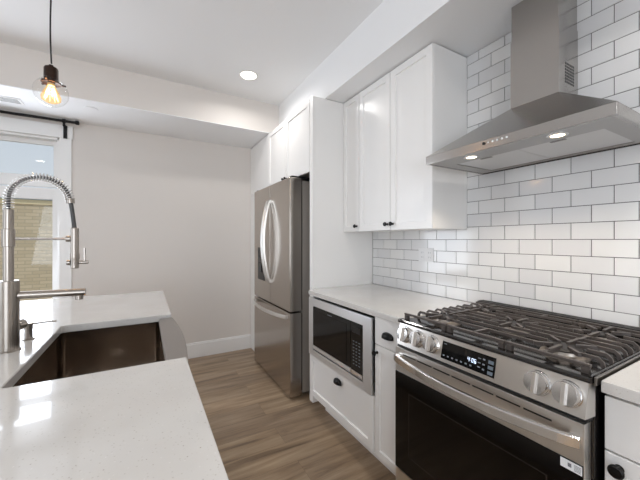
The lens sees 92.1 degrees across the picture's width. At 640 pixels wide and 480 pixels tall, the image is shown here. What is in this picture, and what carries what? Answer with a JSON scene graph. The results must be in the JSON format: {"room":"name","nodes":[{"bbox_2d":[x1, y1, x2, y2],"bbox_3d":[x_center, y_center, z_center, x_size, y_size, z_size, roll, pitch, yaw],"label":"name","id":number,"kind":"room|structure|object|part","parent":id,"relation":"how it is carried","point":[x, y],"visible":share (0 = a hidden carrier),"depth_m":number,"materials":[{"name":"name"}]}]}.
{"room":"kitchen","nodes":[
{"label":"kitchen","id":0,"kind":"room"},
{"bbox_2d":[0,113,250,343],"bbox_3d":[-2.562,-0.052,2.767,5.069,2.665,0.140,0,0,-30],"label":"wall","id":1,"kind":"structure","parent":0,"point":[169,215],"depth_m":3.24,"materials":[{"name":"paint"}]},
{"bbox_2d":[0,116,72,298],"bbox_3d":[-2.862,-0.179,2.563,1.315,1.722,0.180,0,0,-30],"label":"window","id":2,"kind":"structure","parent":1,"relation":"in","point":[61,218],"depth_m":2.79,"materials":[{"name":"white"}]},
{"bbox_3d":[-2.892,-0.696,2.617,1.065,0.419,0.034,0,0,-30],"label":"sash","id":3,"kind":"part","parent":2,"relation":"part of","materials":[{"name":"white"}]},
{"bbox_3d":[-2.873,0.086,2.582,1.065,1.108,0.034,0,0,-30],"label":"sash","id":4,"kind":"part","parent":2,"relation":"part of","materials":[{"name":"white"}]},
{"bbox_2d":[0,110,79,138],"bbox_3d":[-2.820,-1.000,2.470,1.429,0.160,0.074,0,0,-30],"label":"curtain rod","id":5,"kind":"object","parent":1,"relation":"attached to","point":[63,121],"visible":1,"depth_m":2.70,"materials":[{"name":"black metal"}]},
{"bbox_3d":[-2.811,-1.062,2.453,1.385,0.023,0.023,0,0,-30],"label":"rod","id":6,"kind":"part","parent":5,"relation":"part of","materials":[{"name":"black metal"}]},
{"bbox_2d":[0,84,268,148],"bbox_3d":[-2.578,-1.089,2.321,4.600,0.006,0.620,0,0,-30],"label":"bulkhead underside","id":7,"kind":"object","parent":1,"relation":"attached to","point":[108,115],"depth_m":2.76,"materials":[{"name":"paint"}]},
{"bbox_2d":[0,96,24,104],"bbox_3d":[-2.400,-1.081,2.382,0.150,0.008,0.110,0,0,-30],"label":"ceiling vent","id":8,"kind":"object","parent":7,"relation":"attached to","point":[2,98],"visible":1,"depth_m":2.38,"materials":[{"name":"white"}]},
{"bbox_2d":[84,106,97,110],"bbox_3d":[-1.891,-1.083,2.549,0.090,0.006,0.090,0,0,-30],"label":"smoke detector","id":9,"kind":"object","parent":7,"relation":"attached to","point":[89,108],"visible":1,"depth_m":2.53,"materials":[{"name":"paint"}]},
{"bbox_2d":[186,334,250,358],"bbox_3d":[-2.775,1.199,2.556,4.489,0.162,0.016,0,0,-30],"label":"baseboard","id":10,"kind":"structure","parent":1,"relation":"attached to","point":[210,347],"depth_m":3.47,"materials":[{"name":"white"}]},
{"bbox_2d":[0,0,383,105],"bbox_3d":[-0.802,-1.435,-0.339,5.269,0.100,7.200,0,0,-30],"label":"ceiling","id":11,"kind":"structure","parent":0,"point":[205,44],"depth_m":2.07,"materials":[{"name":"paint"}]},
{"bbox_2d":[40,0,66,104],"bbox_3d":[-1.174,-0.984,1.346,0.122,0.802,0.122,0,0,-30],"label":"pendant light","id":12,"kind":"object","parent":11,"relation":"hanging from","point":[50,78],"visible":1,"depth_m":1.34,"materials":[{"name":"black plastic"}]},
{"bbox_3d":[-1.175,-1.067,1.346,0.011,0.595,0.006,0,0,-30],"label":"cord","id":13,"kind":"part","parent":12,"relation":"part of","materials":[{"name":"black plastic"}]},
{"bbox_2d":[40,64,65,87],"bbox_3d":[-1.167,-0.723,1.343,0.089,0.081,0.087,0,0,-30],"label":"socket","id":14,"kind":"object","parent":12,"relation":"attached to","point":[50,78],"depth_m":1.33,"materials":[{"name":"black metal"}]},
{"bbox_2d":[0,42,278,132],"bbox_3d":[-2.578,-1.238,2.321,4.600,0.293,0.620,0,0,-30],"label":"bulkhead","id":15,"kind":"object","parent":11,"relation":"attached to","point":[21,67],"visible":0.6,"depth_m":2.54,"materials":[{"name":"paint"}]},
{"bbox_2d":[238,70,258,80],"bbox_3d":[-0.600,-1.381,2.591,0.168,0.006,0.168,0,0,-30],"label":"recessed light","id":16,"kind":"object","parent":11,"relation":"in","point":[248,75],"visible":1,"depth_m":2.59,"materials":[{"name":"white"}]},
{"bbox_2d":[279,0,522,124],"bbox_3d":[1.199,-1.236,0.794,0.469,0.299,7.000,0,0,-30],"label":"soffit","id":17,"kind":"structure","parent":11,"relation":"attached to","point":[395,31],"depth_m":1.75,"materials":[{"name":"paint"}]},
{"bbox_2d":[188,348,395,479],"bbox_3d":[-0.802,1.330,-0.339,5.269,0.100,7.200,0,0,-30],"label":"floor","id":18,"kind":"structure","parent":0,"point":[259,432],"depth_m":2.07,"materials":[{"name":"wood"}]},
{"bbox_2d":[251,195,256,350],"bbox_3d":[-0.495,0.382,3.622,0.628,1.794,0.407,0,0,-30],"label":"end panel","id":19,"kind":"object","parent":18,"relation":"on","point":[253,295],"visible":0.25,"depth_m":3.61,"materials":[{"name":"white paint"}]},
{"bbox_2d":[251,99,309,195],"bbox_3d":[-0.214,-0.801,3.147,0.608,0.562,1.511,0,0,-30],"label":"upper cabinet","id":20,"kind":"object","parent":19,"relation":"on","point":[284,153],"visible":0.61,"depth_m":2.78,"materials":[{"name":"white paint"}]},
{"bbox_3d":[-0.410,-0.800,2.957,0.020,0.555,0.446,0,0,-30],"label":"door","id":21,"kind":"part","parent":20,"relation":"part of","materials":[{"name":"white paint"}]},
{"bbox_3d":[-0.186,-0.800,2.561,0.020,0.555,0.456,0,0,-30],"label":"door","id":22,"kind":"part","parent":20,"relation":"part of","materials":[{"name":"white paint"}]},
{"bbox_2d":[253,176,309,398],"bbox_3d":[-0.228,0.380,2.996,0.722,1.798,0.922,0,0,-30],"label":"refrigerator","id":23,"kind":"object","parent":18,"relation":"on","point":[282,208],"visible":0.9,"depth_m":2.57,"materials":[{"name":"silver metal"}]},
{"bbox_3d":[-0.534,0.036,3.085,0.105,1.083,0.465,0,0,-30],"label":"door","id":24,"kind":"part","parent":23,"relation":"part of","materials":[{"name":"silver metal"}]},
{"bbox_3d":[-0.513,0.013,2.861,0.082,0.757,0.020,0,0,-30],"label":"handle","id":25,"kind":"part","parent":23,"relation":"part of","materials":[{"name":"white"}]},
{"bbox_3d":[-0.483,0.013,2.808,0.082,0.757,0.020,0,0,-30],"label":"handle","id":26,"kind":"part","parent":23,"relation":"part of","materials":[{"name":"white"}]},
{"bbox_3d":[-0.421,0.929,2.886,0.105,0.678,0.922,0,0,-30],"label":"freezer drawer","id":27,"kind":"part","parent":23,"relation":"part of","materials":[{"name":"silver metal"}]},
{"bbox_3d":[-0.305,0.036,2.681,0.105,1.083,0.451,0,0,-30],"label":"door","id":28,"kind":"part","parent":23,"relation":"part of","materials":[{"name":"silver metal"}]},
{"bbox_2d":[310,96,372,402],"bbox_3d":[0.184,0.099,2.473,0.578,2.362,0.048,0,0,-30],"label":"end panel","id":29,"kind":"object","parent":18,"relation":"on","point":[338,258],"visible":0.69,"depth_m":2.39,"materials":[{"name":"white paint"}]},
{"bbox_2d":[310,296,393,473],"bbox_3d":[0.361,0.838,2.082,0.633,0.884,0.732,0,0,-30],"label":"base cabinet","id":30,"kind":"object","parent":18,"relation":"on","point":[350,405],"visible":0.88,"depth_m":1.88,"materials":[{"name":"white paint"}]},
{"bbox_3d":[0.103,0.880,1.922,0.025,0.030,0.078,0,0,-30],"label":"cup pull","id":31,"kind":"part","parent":30,"relation":"part of","materials":[{"name":"black metal"}]},
{"bbox_2d":[309,297,375,395],"bbox_3d":[0.296,0.616,2.047,0.467,0.408,0.713,0,0,-30],"label":"microwave","id":32,"kind":"object","parent":30,"relation":"in","point":[341,337],"visible":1,"depth_m":1.85,"materials":[{"name":"silver metal"}]},
{"bbox_3d":[0.068,0.607,1.990,0.010,0.270,0.456,0,0,-30],"label":"door","id":33,"kind":"part","parent":32,"relation":"part of","materials":[{"name":"black glass"}]},
{"bbox_3d":[0.068,0.756,1.990,0.010,0.025,0.456,0,0,-30],"label":"door rail","id":34,"kind":"part","parent":32,"relation":"part of","materials":[{"name":"silver metal"}]},
{"bbox_3d":[0.209,0.607,1.741,0.010,0.270,0.111,0,0,-30],"label":"control panel","id":35,"kind":"part","parent":32,"relation":"part of","materials":[{"name":"black glass"}]},
{"bbox_3d":[0.114,0.977,1.951,0.020,0.297,0.713,0,0,-30],"label":"drawer","id":36,"kind":"part","parent":30,"relation":"part of","materials":[{"name":"white paint"}]},
{"bbox_2d":[309,284,475,324],"bbox_3d":[0.407,0.380,2.008,0.628,0.030,0.978,0,0,-30],"label":"countertop","id":37,"kind":"structure","parent":30,"relation":"on","point":[387,303],"depth_m":1.86,"materials":[{"name":"white stone"}]},
{"bbox_2d":[372,317,399,475],"bbox_3d":[0.592,0.838,1.672,0.636,0.884,0.210,0,0,-30],"label":"base cabinet","id":38,"kind":"object","parent":18,"relation":"on","point":[386,337],"visible":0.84,"depth_m":1.56,"materials":[{"name":"white paint"}]},
{"bbox_3d":[0.349,0.836,1.535,0.020,0.578,0.208,0,0,-30],"label":"door","id":39,"kind":"part","parent":38,"relation":"part of","materials":[{"name":"white paint"}]},
{"bbox_3d":[0.349,0.471,1.535,0.020,0.142,0.208,0,0,-30],"label":"drawer","id":40,"kind":"part","parent":38,"relation":"part of","materials":[{"name":"white paint"}]},
{"bbox_3d":[0.328,0.475,1.525,0.025,0.030,0.078,0,0,-30],"label":"cup pull","id":41,"kind":"part","parent":38,"relation":"part of","materials":[{"name":"black metal"}]},
{"bbox_2d":[394,300,639,479],"bbox_3d":[0.775,0.805,1.242,0.742,0.948,0.712,0,0,-30],"label":"gas range","id":42,"kind":"object","parent":18,"relation":"on","point":[489,390],"visible":1,"depth_m":1.05,"materials":[{"name":"silver metal"}]},
{"bbox_3d":[0.531,1.129,1.107,0.042,0.212,0.691,0,0,-30],"label":"storage drawer","id":43,"kind":"part","parent":42,"relation":"part of","materials":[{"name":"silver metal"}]},
{"bbox_3d":[0.368,0.414,1.348,0.040,0.069,0.070,0,0,-30],"label":"knob","id":44,"kind":"part","parent":42,"relation":"part of","materials":[{"name":"silver metal"}]},
{"bbox_3d":[0.402,0.414,1.287,0.040,0.069,0.070,0,0,-30],"label":"knob","id":45,"kind":"part","parent":42,"relation":"part of","materials":[{"name":"silver metal"}]},
{"bbox_3d":[0.438,0.414,1.225,0.040,0.069,0.070,0,0,-30],"label":"knob","id":46,"kind":"part","parent":42,"relation":"part of","materials":[{"name":"silver metal"}]},
{"bbox_3d":[0.562,0.356,1.381,0.128,0.019,0.128,0,0,-30],"label":"burner","id":47,"kind":"part","parent":42,"relation":"part of","materials":[{"name":"silver metal"}]},
{"bbox_3d":[0.483,0.524,1.077,0.072,0.030,0.679,0,0,-30],"label":"handle","id":48,"kind":"part","parent":42,"relation":"part of","materials":[{"name":"silver metal"}]},
{"bbox_3d":[0.511,0.801,1.096,0.004,0.430,0.687,0,0,-30],"label":"door glass","id":49,"kind":"part","parent":42,"relation":"part of","materials":[{"name":"black glass"}]},
{"bbox_3d":[0.534,0.418,1.101,0.046,0.090,0.683,0,0,-30],"label":"control panel","id":50,"kind":"part","parent":42,"relation":"part of","materials":[{"name":"silver metal"}]},
{"bbox_3d":[0.531,0.748,1.107,0.042,0.540,0.691,0,0,-30],"label":"oven door","id":51,"kind":"part","parent":42,"relation":"part of","materials":[{"name":"black glass"}]},
{"bbox_3d":[0.793,0.356,1.259,0.116,0.019,0.116,0,0,-30],"label":"burner","id":52,"kind":"part","parent":42,"relation":"part of","materials":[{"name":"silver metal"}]},
{"bbox_2d":[398,307,639,383],"bbox_3d":[0.804,0.369,1.259,0.636,0.021,0.699,0,0,-30],"label":"cooktop","id":53,"kind":"object","parent":42,"relation":"in","point":[552,368],"depth_m":1.03,"materials":[{"name":"black metal"}]},
{"bbox_3d":[0.626,0.414,0.891,0.040,0.069,0.070,0,0,-30],"label":"knob","id":54,"kind":"part","parent":42,"relation":"part of","materials":[{"name":"silver metal"}]},
{"bbox_3d":[0.784,0.356,0.990,0.132,0.019,0.132,0,0,-30],"label":"burner","id":55,"kind":"part","parent":42,"relation":"part of","materials":[{"name":"silver metal"}]},
{"bbox_3d":[0.662,0.414,0.829,0.040,0.069,0.070,0,0,-30],"label":"knob","id":56,"kind":"part","parent":42,"relation":"part of","materials":[{"name":"silver metal"}]},
{"bbox_2d":[568,463,580,473],"bbox_3d":[0.669,0.600,0.811,0.001,0.016,0.029,0,0,-30],"label":"print","id":57,"kind":"object","parent":42,"relation":"attached to","point":[573,468],"depth_m":0.81,"materials":[{"name":"grey paper"}]},
{"bbox_3d":[0.703,0.418,0.802,0.046,0.090,0.005,0,0,-30],"label":"corner trim","id":58,"kind":"part","parent":42,"relation":"part of","materials":[{"name":"silver metal"}]},
{"bbox_2d":[591,384,605,479],"bbox_3d":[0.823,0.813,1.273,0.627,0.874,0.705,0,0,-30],"label":"panel","id":59,"kind":"object","parent":42,"relation":"in","point":[598,448],"depth_m":0.82,"materials":[{"name":"black metal"}]},
{"bbox_3d":[1.028,0.356,1.128,0.108,0.019,0.108,0,0,-30],"label":"burner","id":60,"kind":"part","parent":42,"relation":"part of","materials":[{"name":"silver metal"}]},
{"bbox_3d":[0.989,0.369,0.957,0.625,0.021,0.006,0,0,-30],"label":"trim","id":61,"kind":"part","parent":42,"relation":"part of","materials":[{"name":"silver metal"}]},
{"bbox_2d":[605,394,639,479],"bbox_3d":[1.230,0.838,0.546,0.636,0.884,0.938,0,0,-30],"label":"base cabinet","id":62,"kind":"object","parent":18,"relation":"on","point":[622,417],"visible":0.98,"depth_m":0.78,"materials":[{"name":"white paint"}]},
{"bbox_3d":[0.749,0.583,0.778,0.030,0.033,0.033,0,0,-30],"label":"knob","id":63,"kind":"part","parent":62,"relation":"part of","materials":[{"name":"black metal"}]},
{"bbox_2d":[601,360,639,404],"bbox_3d":[1.239,0.380,0.540,0.628,0.030,0.958,0,0,-30],"label":"countertop","id":64,"kind":"structure","parent":62,"relation":"on","point":[624,384],"depth_m":0.79,"materials":[{"name":"white stone"}]},
{"bbox_3d":[0.871,0.839,0.613,0.020,0.573,0.465,0,0,-30],"label":"door","id":65,"kind":"part","parent":62,"relation":"part of","materials":[{"name":"white paint"}]},
{"bbox_3d":[-0.523,0.838,0.449,0.692,0.884,0.738,0,0,-30],"label":"cabinet","id":66,"kind":"object","parent":18,"relation":"on","visible":0},
{"bbox_2d":[0,291,228,479],"bbox_3d":[-0.997,0.380,1.001,0.971,0.030,2.244,0,0,-30],"label":"countertop","id":67,"kind":"structure","parent":66,"relation":"on","point":[149,421],"depth_m":0.65,"materials":[{"name":"white stone"}]},
{"bbox_2d":[22,320,56,340],"bbox_3d":[-1.042,0.334,1.146,0.097,0.062,0.035,0,0,-30],"label":"soap dispenser","id":68,"kind":"object","parent":67,"relation":"on","point":[28,331],"visible":0.92,"depth_m":1.13,"materials":[{"name":"silver metal"}]},
{"bbox_2d":[0,173,88,353],"bbox_3d":[-0.952,0.068,1.071,0.244,0.595,0.088,0,0,-30],"label":"kitchen faucet","id":69,"kind":"object","parent":67,"relation":"on","point":[11,324],"visible":1,"depth_m":1.01,"materials":[{"name":"silver metal"}]},
{"bbox_2d":[3,209,13,228],"bbox_3d":[-1.025,-0.069,1.015,0.027,0.065,0.027,0,0,-30],"label":"faucet","id":70,"kind":"object","parent":69,"relation":"attached to","point":[8,214],"depth_m":1.01,"materials":[{"name":"silver metal"}]},
{"bbox_3d":[-1.025,0.249,1.015,0.062,0.231,0.062,0,0,-30],"label":"post","id":71,"kind":"part","parent":69,"relation":"part of","materials":[{"name":"silver metal"}]},
{"bbox_3d":[-1.028,0.290,1.056,0.036,0.036,0.033,0,0,-9],"label":"valve handle","id":72,"kind":"part","parent":69,"relation":"part of","materials":[{"name":"silver metal"}]},
{"bbox_3d":[-0.949,-0.004,1.058,0.150,0.021,0.021,0,0,-30],"label":"docking arm","id":73,"kind":"part","parent":69,"relation":"part of","materials":[{"name":"silver metal"}]},
{"bbox_3d":[-0.928,0.185,1.070,0.184,0.028,0.025,0,0,-30],"label":"pot spout","id":74,"kind":"part","parent":69,"relation":"part of","materials":[{"name":"silver metal"}]},
{"bbox_3d":[-0.852,0.057,1.113,0.028,0.058,0.012,0,0,-30],"label":"spray lever","id":75,"kind":"part","parent":69,"relation":"part of","materials":[{"name":"silver metal"}]},
{"bbox_2d":[13,317,187,386],"bbox_3d":[-0.755,0.500,1.139,0.460,0.240,0.671,0,0,-30],"label":"sink","id":76,"kind":"object","parent":67,"relation":"in","point":[76,353],"visible":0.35,"depth_m":1.36,"materials":[{"name":"silver metal"}]},
{"bbox_2d":[373,0,639,326],"bbox_3d":[1.442,-0.052,0.931,0.111,2.665,7.000,0,0,-30],"label":"wall","id":77,"kind":"structure","parent":0,"point":[562,236],"depth_m":1.44,"materials":[{"name":"tile"}]},
{"bbox_2d":[343,94,387,231],"bbox_3d":[0.349,-0.571,2.417,0.324,1.014,0.208,0,0,-30],"label":"upper cabinet","id":78,"kind":"object","parent":77,"relation":"attached to","point":[351,107],"visible":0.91,"depth_m":2.36,"materials":[{"name":"white paint"}]},
{"bbox_3d":[0.242,-0.570,2.356,0.020,1.012,0.204,0,0,-30],"label":"door","id":79,"kind":"part","parent":78,"relation":"part of","materials":[{"name":"white paint"}]},
{"bbox_2d":[359,43,466,231],"bbox_3d":[0.565,-0.571,2.035,0.324,1.014,0.665,0,0,-30],"label":"upper cabinet","id":80,"kind":"object","parent":77,"relation":"attached to","point":[418,108],"visible":0.98,"depth_m":1.81,"materials":[{"name":"white paint"}]},
{"bbox_3d":[0.376,-0.570,2.121,0.020,1.012,0.325,0,0,-30],"label":"door","id":81,"kind":"part","parent":80,"relation":"part of","materials":[{"name":"white paint"}]},
{"bbox_3d":[0.540,-0.570,1.832,0.020,1.012,0.332,0,0,-30],"label":"door","id":82,"kind":"part","parent":80,"relation":"part of","materials":[{"name":"white paint"}]},
{"bbox_3d":[0.742,-0.571,1.765,0.283,1.014,0.020,0,0,-30],"label":"panel","id":83,"kind":"part","parent":80,"relation":"part of","materials":[{"name":"white paint"}]},
{"bbox_2d":[419,248,433,261],"bbox_3d":[0.719,0.101,2.091,0.005,0.092,0.128,0,0,-30],"label":"wall outlet","id":84,"kind":"object","parent":77,"relation":"attached to","point":[425,254],"visible":1,"depth_m":2.09,"materials":[{"name":"white plastic"}]},
{"bbox_2d":[420,250,423,258],"bbox_3d":[0.702,0.101,2.118,0.001,0.064,0.036,0,0,-30],"label":"socket","id":85,"kind":"object","parent":84,"relation":"attached to","point":[421,251],"depth_m":2.12,"materials":[{"name":"grey plastic"}]},
{"bbox_2d":[427,250,431,259],"bbox_3d":[0.732,0.101,2.064,0.001,0.064,0.036,0,0,-30],"label":"socket","id":86,"kind":"object","parent":84,"relation":"attached to","point":[429,252],"depth_m":2.06,"materials":[{"name":"grey plastic"}]},
{"bbox_2d":[426,0,639,173],"bbox_3d":[0.893,-0.728,1.324,0.458,0.715,0.708,0,0,-30],"label":"range hood","id":87,"kind":"object","parent":77,"relation":"attached to","point":[547,120],"visible":1,"depth_m":1.30,"materials":[{"name":"silver metal"}]},
{"bbox_2d":[464,155,478,158],"bbox_3d":[0.680,-0.373,1.386,0.064,0.006,0.064,0,0,-30],"label":"lamp","id":88,"kind":"object","parent":87,"relation":"on","point":[465,156],"depth_m":1.38,"materials":[{"name":"beige"}]},
{"bbox_3d":[0.894,-0.376,1.324,0.431,0.005,0.684,0,0,-30],"label":"underside plate","id":89,"kind":"part","parent":87,"relation":"part of","materials":[{"name":"silver metal"}]},
{"bbox_2d":[547,132,568,137],"bbox_3d":[0.844,-0.373,1.096,0.064,0.006,0.064,0,0,-30],"label":"lamp","id":90,"kind":"object","parent":87,"relation":"on","point":[554,134],"depth_m":1.09,"materials":[{"name":"beige"}]},
{"bbox_2d":[565,62,573,86],"bbox_3d":[1.068,-0.708,1.319,0.078,0.086,0.001,0,0,-30],"label":"vent","id":91,"kind":"object","parent":87,"relation":"attached to","point":[569,66],"depth_m":1.32,"materials":[{"name":"grey metal"}]},
{"label":"outside","id":92,"kind":"structure","parent":0,"visible":0},
{"bbox_3d":[-10.815,1.430,19.101,60.000,0.100,36.100,0,0,-30],"label":"ground","id":93,"kind":"structure","parent":92,"visible":0},
{"bbox_2d":[0,197,51,300],"bbox_3d":[-8.030,0.120,8.094,12.200,2.520,4.200,0,0,-30],"label":"brick building","id":94,"kind":"structure","parent":93,"relation":"on","point":[32,217],"depth_m":6.76,"materials":[{"name":"beige brick"}]}
]}

